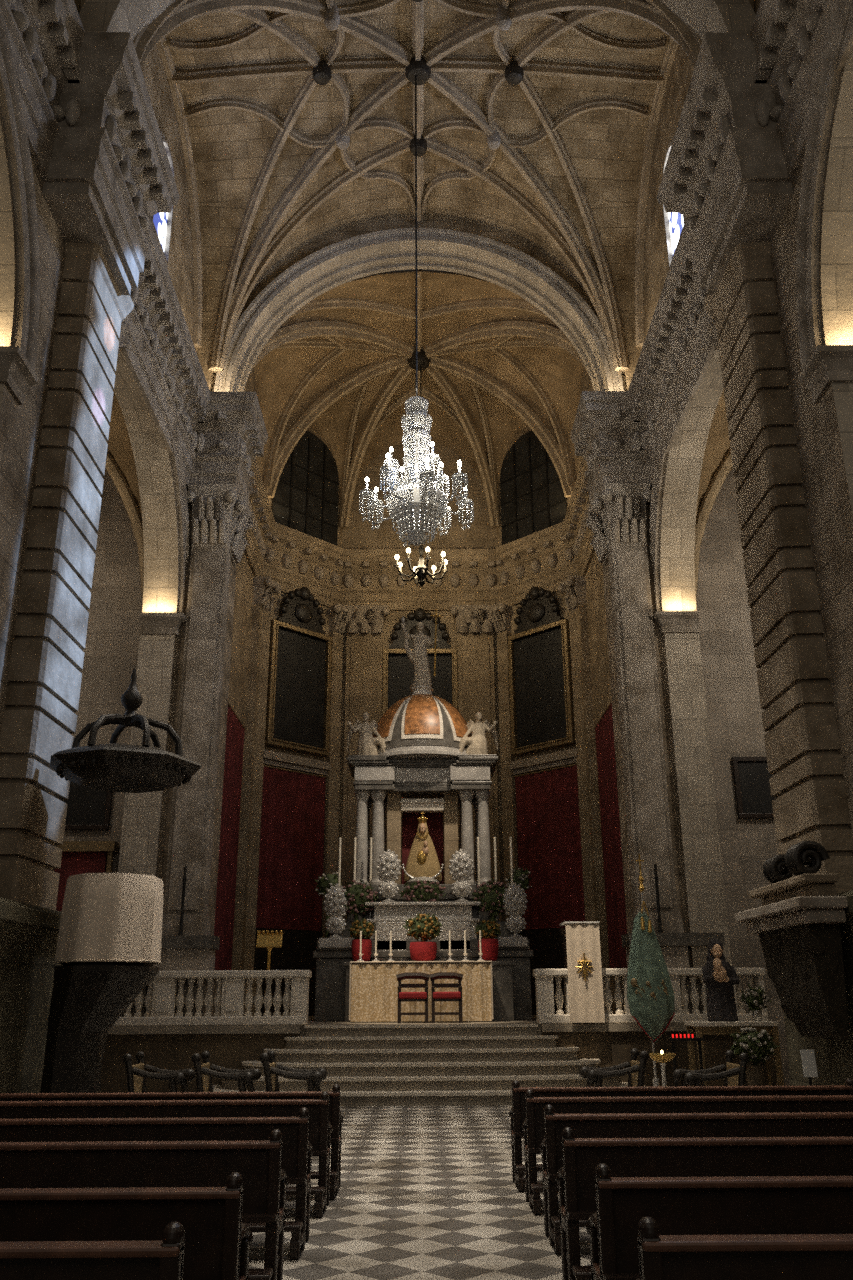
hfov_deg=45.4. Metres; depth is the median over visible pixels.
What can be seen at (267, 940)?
book stand
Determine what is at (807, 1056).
notice
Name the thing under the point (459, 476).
candle
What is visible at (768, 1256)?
pew
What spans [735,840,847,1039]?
console
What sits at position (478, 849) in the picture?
candle
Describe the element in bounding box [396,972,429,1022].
chair
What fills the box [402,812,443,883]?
statue
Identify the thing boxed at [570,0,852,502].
trim
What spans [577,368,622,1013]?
wall
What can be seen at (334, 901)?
ornament
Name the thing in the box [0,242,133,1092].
pillar
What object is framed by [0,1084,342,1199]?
pew
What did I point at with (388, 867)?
ornament
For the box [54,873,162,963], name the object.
cloth
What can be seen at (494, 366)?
ceiling
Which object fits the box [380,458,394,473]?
candle
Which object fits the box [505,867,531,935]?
flower spray
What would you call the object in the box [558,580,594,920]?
wall
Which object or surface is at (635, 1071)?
armchair
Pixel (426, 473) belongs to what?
candle
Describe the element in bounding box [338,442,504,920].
wall
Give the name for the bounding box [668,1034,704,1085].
stand
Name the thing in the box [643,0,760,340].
wall
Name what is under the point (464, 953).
candlestick
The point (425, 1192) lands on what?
floor
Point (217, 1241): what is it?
pew
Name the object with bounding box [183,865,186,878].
candle
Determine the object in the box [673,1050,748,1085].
armchair
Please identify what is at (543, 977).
balustrade
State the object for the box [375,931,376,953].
candle
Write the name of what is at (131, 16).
trim
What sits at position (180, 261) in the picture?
wall
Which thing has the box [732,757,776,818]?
picture
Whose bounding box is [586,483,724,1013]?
wall
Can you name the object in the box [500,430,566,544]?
window
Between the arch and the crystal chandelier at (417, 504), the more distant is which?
the arch
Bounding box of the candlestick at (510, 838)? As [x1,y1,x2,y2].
[509,837,512,884]
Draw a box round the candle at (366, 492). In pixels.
[359,481,373,496]
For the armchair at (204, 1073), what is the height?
1.066 m
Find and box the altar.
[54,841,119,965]
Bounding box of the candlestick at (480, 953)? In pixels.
[477,931,484,960]
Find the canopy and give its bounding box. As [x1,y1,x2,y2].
[49,667,201,792]
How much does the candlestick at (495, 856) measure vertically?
1.900 m
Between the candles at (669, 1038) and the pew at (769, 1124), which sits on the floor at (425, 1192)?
the pew at (769, 1124)
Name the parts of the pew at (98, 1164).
rail, panel, leg, seat, armrest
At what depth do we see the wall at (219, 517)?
21.54 m
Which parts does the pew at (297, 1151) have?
rail, panel, leg, armrest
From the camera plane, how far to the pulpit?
11.60 m
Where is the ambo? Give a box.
[559,928,566,968]
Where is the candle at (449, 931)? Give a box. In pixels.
[449,931,450,952]
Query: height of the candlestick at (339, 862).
1.900 m
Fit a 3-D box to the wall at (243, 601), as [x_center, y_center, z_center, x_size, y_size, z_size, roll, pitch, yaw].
[-5.275,-0.486,27.002,0.400,19.780,6.300,0,-19,0]
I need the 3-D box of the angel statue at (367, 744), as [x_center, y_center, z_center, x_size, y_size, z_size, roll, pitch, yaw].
[-1.432,2.341,25.063,1.131,1.177,0.605,0,-19,0]
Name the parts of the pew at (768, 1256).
rail, panel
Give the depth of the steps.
17.95 m
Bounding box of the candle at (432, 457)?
[425,446,439,461]
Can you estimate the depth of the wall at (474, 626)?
31.85 m
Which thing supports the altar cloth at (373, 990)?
on the altar table at (468, 962)
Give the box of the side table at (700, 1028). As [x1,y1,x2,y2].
[685,1021,783,1085]
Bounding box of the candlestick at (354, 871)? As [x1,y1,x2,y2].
[350,837,355,921]
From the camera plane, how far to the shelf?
22.93 m
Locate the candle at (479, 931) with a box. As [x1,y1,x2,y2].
[479,931,481,952]
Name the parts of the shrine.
dome panel, dome frame, dome frame, dome panel, dome frame, dome panel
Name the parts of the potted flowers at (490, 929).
pot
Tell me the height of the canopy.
1.580 m
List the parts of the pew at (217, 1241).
rail, seat, leg, armrest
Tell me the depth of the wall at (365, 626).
31.74 m
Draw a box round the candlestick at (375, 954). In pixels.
[373,931,378,960]
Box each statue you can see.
[346,712,385,754]
[401,609,441,688]
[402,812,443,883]
[459,712,497,754]
[702,939,739,1021]
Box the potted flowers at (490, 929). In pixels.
[475,918,500,960]
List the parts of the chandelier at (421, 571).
arm, arm, arm, stem, arm, arm, arm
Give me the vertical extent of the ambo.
1.770 m
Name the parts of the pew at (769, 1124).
armrest, leg, rail, panel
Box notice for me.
[800,1050,817,1085]
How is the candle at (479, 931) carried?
on the candlestick at (480, 953)
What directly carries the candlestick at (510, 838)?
on the shrine
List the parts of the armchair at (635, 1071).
leg, leg, armrest, armrest, post, backrest, post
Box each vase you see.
[325,916,346,937]
[378,881,398,901]
[451,880,472,901]
[505,915,526,936]
[740,984,771,1020]
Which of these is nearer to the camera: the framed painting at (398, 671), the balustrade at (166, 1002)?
the balustrade at (166, 1002)
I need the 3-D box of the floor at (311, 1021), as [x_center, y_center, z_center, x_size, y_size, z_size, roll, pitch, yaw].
[-0.125,9.606,24.131,13.200,1.220,11.100,0,-19,0]
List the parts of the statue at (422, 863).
crown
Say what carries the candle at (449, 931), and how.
on the candlestick at (449, 953)
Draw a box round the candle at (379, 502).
[369,491,382,504]
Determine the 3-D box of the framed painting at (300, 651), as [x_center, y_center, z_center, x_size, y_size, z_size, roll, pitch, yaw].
[-3.797,0.801,30.852,0.380,5.160,2.290,-18,-26,42]
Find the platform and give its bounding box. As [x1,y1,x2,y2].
[541,1023,776,1086]
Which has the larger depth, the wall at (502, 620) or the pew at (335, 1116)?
the wall at (502, 620)
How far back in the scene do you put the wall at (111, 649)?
22.57 m
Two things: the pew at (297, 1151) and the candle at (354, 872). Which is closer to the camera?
the pew at (297, 1151)
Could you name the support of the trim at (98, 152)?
attached to the wall at (32, 245)
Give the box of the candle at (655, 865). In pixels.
[654,863,657,875]
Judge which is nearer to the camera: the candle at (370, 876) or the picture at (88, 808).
the picture at (88, 808)
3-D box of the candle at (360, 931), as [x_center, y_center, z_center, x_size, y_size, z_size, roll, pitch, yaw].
[-1.377,6.346,21.398,0.040,0.460,0.038,0,-19,0]
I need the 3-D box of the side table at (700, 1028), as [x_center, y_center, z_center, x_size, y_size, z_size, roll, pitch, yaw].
[4.897,6.755,16.203,1.320,1.310,0.700,0,-19,0]
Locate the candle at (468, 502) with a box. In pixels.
[459,492,472,505]
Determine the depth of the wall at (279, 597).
31.09 m
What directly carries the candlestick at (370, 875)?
on the shrine
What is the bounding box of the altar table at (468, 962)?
[352,962,489,1022]
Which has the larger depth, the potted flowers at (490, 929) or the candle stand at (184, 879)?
the potted flowers at (490, 929)
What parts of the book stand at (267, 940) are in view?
stem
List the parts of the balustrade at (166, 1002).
rail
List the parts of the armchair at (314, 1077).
post, backrest, post, armrest, armrest, leg, leg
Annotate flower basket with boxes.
[729,1024,779,1085]
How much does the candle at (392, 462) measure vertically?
0.300 m
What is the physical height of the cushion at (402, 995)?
0.130 m
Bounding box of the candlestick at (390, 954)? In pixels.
[387,931,393,960]
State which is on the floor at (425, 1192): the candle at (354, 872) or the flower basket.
the flower basket
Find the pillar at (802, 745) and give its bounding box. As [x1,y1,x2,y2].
[703,242,852,1085]
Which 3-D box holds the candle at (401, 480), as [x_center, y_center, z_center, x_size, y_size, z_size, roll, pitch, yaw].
[-0.472,-3.082,19.480,0.280,0.300,0.266,0,-19,0]
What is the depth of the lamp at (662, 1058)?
14.37 m
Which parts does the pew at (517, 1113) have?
leg, panel, rail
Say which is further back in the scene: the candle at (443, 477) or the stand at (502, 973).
the stand at (502, 973)
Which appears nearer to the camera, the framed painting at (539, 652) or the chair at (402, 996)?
the chair at (402, 996)
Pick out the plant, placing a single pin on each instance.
(490, 895)
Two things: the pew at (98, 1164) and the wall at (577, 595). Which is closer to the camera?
the pew at (98, 1164)
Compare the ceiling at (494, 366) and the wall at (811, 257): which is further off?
the ceiling at (494, 366)
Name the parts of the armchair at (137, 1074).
post, backrest, post, armrest, armrest, leg, leg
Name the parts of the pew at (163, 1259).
panel, rail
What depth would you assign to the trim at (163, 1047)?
18.89 m
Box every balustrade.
[112,970,311,1025]
[533,968,767,1023]
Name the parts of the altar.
panel, cornice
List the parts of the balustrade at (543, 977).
rail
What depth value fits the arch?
25.98 m
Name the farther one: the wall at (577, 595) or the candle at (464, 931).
the wall at (577, 595)
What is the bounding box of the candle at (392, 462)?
[384,451,398,466]
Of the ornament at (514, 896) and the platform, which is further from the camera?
the ornament at (514, 896)
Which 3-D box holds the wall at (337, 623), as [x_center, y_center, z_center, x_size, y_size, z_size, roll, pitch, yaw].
[-2.741,4.728,30.507,0.686,12.230,0.747,-18,-26,42]
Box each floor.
[248,1105,590,1279]
[300,1015,541,1036]
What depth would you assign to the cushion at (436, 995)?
20.05 m
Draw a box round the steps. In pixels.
[213,1024,644,1105]
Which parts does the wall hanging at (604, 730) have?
rod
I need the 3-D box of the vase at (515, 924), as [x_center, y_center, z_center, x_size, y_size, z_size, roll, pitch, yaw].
[1.994,6.385,22.793,0.490,0.515,0.237,0,-19,0]
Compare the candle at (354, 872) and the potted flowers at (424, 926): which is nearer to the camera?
the potted flowers at (424, 926)
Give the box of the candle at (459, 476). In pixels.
[452,465,466,480]
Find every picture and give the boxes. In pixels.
[62,781,112,829]
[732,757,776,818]
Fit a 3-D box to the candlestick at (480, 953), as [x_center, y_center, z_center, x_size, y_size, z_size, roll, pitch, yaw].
[1.133,6.414,21.388,0.160,0.620,0.156,0,-19,0]
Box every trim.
[0,0,267,504]
[79,0,755,40]
[101,1025,300,1092]
[244,458,594,610]
[254,749,330,1015]
[509,748,576,1014]
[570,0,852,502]
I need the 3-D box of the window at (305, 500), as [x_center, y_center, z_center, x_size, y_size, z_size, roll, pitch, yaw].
[-3.865,-5.038,33.054,0.100,3.900,2.640,-18,-26,42]
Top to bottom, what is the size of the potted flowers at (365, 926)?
0.922 m
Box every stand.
[178,865,186,934]
[256,930,282,1011]
[344,961,514,1021]
[654,863,662,932]
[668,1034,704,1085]
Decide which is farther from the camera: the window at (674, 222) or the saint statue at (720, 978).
the window at (674, 222)
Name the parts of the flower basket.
pot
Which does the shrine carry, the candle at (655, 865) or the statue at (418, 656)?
the statue at (418, 656)
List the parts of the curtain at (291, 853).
rod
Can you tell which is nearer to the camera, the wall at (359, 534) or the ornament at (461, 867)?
the ornament at (461, 867)
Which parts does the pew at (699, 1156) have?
armrest, seat, leg, rail, panel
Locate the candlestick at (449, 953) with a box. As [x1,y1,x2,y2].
[446,931,453,960]
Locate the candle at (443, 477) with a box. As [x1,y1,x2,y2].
[436,466,448,480]
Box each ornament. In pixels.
[323,884,348,937]
[376,849,401,901]
[448,849,473,901]
[503,883,527,936]
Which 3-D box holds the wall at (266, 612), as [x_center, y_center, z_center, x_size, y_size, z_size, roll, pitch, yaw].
[-4.739,4.070,28.599,0.686,12.230,0.747,-18,-26,42]
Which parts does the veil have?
panel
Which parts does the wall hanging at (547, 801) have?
rod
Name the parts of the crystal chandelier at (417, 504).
arm, arm, arm, stem, arm, arm, arm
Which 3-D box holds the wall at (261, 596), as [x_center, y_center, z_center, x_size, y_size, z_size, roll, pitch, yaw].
[-4.806,3.985,28.353,0.686,12.230,0.747,0,-19,0]
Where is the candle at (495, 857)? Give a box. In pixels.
[494,837,496,882]
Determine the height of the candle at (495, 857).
1.150 m
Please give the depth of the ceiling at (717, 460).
22.43 m
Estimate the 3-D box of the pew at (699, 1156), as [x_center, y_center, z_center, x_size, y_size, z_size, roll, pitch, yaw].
[2.526,3.486,6.256,3.380,0.930,0.728,0,-19,0]
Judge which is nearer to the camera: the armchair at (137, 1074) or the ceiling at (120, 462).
the armchair at (137, 1074)
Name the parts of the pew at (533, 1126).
leg, rail, panel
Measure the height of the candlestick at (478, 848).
1.900 m
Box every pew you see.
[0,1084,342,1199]
[0,1091,332,1217]
[0,1107,313,1259]
[0,1129,288,1279]
[0,1172,252,1279]
[0,1221,184,1279]
[509,1078,852,1191]
[522,1089,852,1214]
[539,1104,852,1254]
[556,1127,852,1279]
[586,1163,852,1279]
[636,1217,852,1279]
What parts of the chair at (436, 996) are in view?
leg, rail, seat frame, leg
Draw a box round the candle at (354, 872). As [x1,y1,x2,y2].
[353,837,355,884]
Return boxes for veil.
[560,921,604,1022]
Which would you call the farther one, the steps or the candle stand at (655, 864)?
the candle stand at (655, 864)
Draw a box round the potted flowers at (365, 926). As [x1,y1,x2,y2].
[348,918,374,961]
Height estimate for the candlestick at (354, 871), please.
1.900 m
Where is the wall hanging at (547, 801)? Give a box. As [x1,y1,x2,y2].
[513,764,584,929]
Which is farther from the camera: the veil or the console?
the veil
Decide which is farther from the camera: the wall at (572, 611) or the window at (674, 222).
the wall at (572, 611)
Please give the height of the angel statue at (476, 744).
1.177 m
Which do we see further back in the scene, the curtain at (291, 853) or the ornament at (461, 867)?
the curtain at (291, 853)
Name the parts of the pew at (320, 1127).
rail, panel, leg, armrest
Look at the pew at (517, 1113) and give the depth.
9.94 m
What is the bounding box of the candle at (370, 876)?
[369,837,371,886]
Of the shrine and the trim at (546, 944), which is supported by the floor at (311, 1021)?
the shrine
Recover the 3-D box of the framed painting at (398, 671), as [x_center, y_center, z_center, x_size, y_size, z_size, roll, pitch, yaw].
[-0.201,1.221,31.878,2.340,4.710,0.380,0,-19,0]
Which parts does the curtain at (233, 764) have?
rod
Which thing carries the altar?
on the floor at (311, 1021)
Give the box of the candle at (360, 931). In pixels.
[360,931,361,953]
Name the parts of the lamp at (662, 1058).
lamp shade, stem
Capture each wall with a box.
[0,6,189,1016]
[64,472,141,872]
[74,0,193,340]
[151,484,252,1015]
[212,368,261,1015]
[233,576,274,969]
[244,581,281,1015]
[264,427,340,760]
[322,603,351,937]
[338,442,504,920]
[341,605,389,921]
[450,605,500,919]
[488,603,518,933]
[499,426,575,759]
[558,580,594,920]
[564,576,611,1010]
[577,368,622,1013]
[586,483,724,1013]
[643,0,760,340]
[649,0,852,1012]
[696,470,790,1085]
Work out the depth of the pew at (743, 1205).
4.92 m
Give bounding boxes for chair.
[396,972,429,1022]
[430,972,462,1022]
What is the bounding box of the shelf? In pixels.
[330,921,513,938]
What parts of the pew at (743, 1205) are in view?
armrest, leg, seat, rail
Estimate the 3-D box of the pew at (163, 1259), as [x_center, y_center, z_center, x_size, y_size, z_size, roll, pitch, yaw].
[-2.560,2.580,3.590,3.380,0.930,0.728,0,-19,0]
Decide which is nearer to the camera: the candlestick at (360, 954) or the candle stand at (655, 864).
the candle stand at (655, 864)
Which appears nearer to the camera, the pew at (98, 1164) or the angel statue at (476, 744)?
the pew at (98, 1164)
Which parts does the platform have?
moulding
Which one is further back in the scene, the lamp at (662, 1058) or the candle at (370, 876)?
the candle at (370, 876)
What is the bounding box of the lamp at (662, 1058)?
[649,1050,675,1085]
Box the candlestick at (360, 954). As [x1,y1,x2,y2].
[358,931,363,960]
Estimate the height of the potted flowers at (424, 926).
1.023 m
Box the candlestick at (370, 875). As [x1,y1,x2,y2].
[369,837,372,918]
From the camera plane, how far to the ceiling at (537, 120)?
23.56 m
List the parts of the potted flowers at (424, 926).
pot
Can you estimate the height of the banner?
3.900 m
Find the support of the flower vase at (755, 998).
on the side table at (700, 1028)
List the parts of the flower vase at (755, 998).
pot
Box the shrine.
[313,685,533,1020]
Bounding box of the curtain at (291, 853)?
[256,765,326,930]
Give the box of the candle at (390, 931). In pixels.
[390,931,391,953]
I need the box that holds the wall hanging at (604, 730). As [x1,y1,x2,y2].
[594,701,626,967]
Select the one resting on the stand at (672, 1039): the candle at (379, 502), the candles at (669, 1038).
the candles at (669, 1038)
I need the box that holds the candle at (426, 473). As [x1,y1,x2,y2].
[419,462,434,477]
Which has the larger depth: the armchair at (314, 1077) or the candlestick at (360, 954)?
the candlestick at (360, 954)
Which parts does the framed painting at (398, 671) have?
frame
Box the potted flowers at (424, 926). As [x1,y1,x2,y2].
[403,913,441,960]
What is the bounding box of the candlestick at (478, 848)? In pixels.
[477,837,481,920]
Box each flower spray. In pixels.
[314,872,341,937]
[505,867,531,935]
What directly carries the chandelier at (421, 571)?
hanging from the ceiling at (494, 366)
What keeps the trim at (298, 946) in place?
attached to the wall at (279, 597)
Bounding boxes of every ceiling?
[81,0,753,391]
[105,390,143,606]
[250,269,587,546]
[694,389,732,601]
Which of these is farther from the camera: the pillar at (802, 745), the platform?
the platform
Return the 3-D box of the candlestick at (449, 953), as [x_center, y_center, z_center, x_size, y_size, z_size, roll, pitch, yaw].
[0.493,6.416,21.384,0.160,0.620,0.156,0,-19,0]
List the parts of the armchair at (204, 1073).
post, backrest, post, armrest, armrest, leg, leg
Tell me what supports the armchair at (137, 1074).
on the floor at (425, 1192)
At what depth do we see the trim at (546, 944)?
28.61 m
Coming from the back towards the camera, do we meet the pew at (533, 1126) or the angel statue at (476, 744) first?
the angel statue at (476, 744)
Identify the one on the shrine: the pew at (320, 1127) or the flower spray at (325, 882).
the flower spray at (325, 882)
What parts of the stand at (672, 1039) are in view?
leg, leg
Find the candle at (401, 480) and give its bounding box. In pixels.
[399,471,404,483]
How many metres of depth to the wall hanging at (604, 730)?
25.49 m
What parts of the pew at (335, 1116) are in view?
rail, panel, leg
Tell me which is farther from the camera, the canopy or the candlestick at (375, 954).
the candlestick at (375, 954)
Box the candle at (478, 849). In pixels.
[477,837,479,885]
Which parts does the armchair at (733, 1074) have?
leg, leg, armrest, armrest, post, backrest, post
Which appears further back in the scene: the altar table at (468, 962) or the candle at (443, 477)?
the altar table at (468, 962)
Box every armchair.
[123,1051,194,1092]
[191,1051,260,1091]
[260,1050,326,1091]
[579,1048,648,1086]
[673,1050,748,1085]
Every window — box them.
[149,131,174,266]
[272,431,338,545]
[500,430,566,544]
[662,137,686,267]
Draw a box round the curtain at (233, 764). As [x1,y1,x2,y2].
[214,702,245,969]
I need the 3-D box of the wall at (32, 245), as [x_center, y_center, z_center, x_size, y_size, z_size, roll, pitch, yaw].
[-5.663,-1.522,12.857,0.950,14.830,19.320,0,-19,0]
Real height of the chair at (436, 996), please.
0.955 m
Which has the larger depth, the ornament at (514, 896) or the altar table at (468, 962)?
the ornament at (514, 896)
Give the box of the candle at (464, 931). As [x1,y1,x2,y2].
[464,931,465,952]
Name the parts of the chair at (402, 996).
leg, seat frame, rail, leg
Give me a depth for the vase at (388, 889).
23.06 m
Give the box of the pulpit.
[40,962,158,1092]
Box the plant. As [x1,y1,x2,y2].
[471,878,508,920]
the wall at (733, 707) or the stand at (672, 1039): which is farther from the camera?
the wall at (733, 707)
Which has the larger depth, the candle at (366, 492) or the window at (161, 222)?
the window at (161, 222)
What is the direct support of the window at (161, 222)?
in the wall at (180, 261)
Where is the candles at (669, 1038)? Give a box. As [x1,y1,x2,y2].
[668,1037,704,1040]
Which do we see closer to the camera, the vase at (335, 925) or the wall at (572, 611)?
the vase at (335, 925)
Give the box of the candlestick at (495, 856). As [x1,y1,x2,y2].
[494,837,500,920]
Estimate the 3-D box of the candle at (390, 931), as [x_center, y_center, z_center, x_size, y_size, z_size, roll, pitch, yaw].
[-0.748,6.344,21.402,0.040,0.460,0.038,0,-19,0]
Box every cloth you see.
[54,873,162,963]
[349,961,492,1021]
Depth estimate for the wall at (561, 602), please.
31.15 m
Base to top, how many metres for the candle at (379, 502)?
0.300 m
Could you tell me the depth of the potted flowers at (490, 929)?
22.01 m
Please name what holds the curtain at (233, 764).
attached to the wall at (243, 601)
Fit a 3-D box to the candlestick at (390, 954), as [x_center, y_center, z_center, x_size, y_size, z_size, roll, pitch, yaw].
[-0.747,6.420,21.376,0.160,0.620,0.156,0,-19,0]
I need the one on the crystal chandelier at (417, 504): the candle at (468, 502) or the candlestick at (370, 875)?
the candle at (468, 502)
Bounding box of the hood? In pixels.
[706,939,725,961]
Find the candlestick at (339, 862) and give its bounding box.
[338,837,340,885]
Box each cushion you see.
[399,992,426,998]
[433,992,460,998]
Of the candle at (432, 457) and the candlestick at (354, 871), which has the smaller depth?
the candle at (432, 457)
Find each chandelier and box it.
[359,76,473,546]
[394,366,447,585]
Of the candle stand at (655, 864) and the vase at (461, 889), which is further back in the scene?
the vase at (461, 889)
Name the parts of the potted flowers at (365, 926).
pot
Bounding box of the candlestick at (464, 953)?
[462,931,468,960]
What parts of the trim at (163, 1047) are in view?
moulding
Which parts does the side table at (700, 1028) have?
leg, leg, leg, leg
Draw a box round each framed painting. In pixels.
[265,587,331,756]
[382,608,457,715]
[508,586,575,755]
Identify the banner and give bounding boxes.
[627,854,674,1085]
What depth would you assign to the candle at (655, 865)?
20.30 m
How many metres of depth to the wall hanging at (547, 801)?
29.09 m

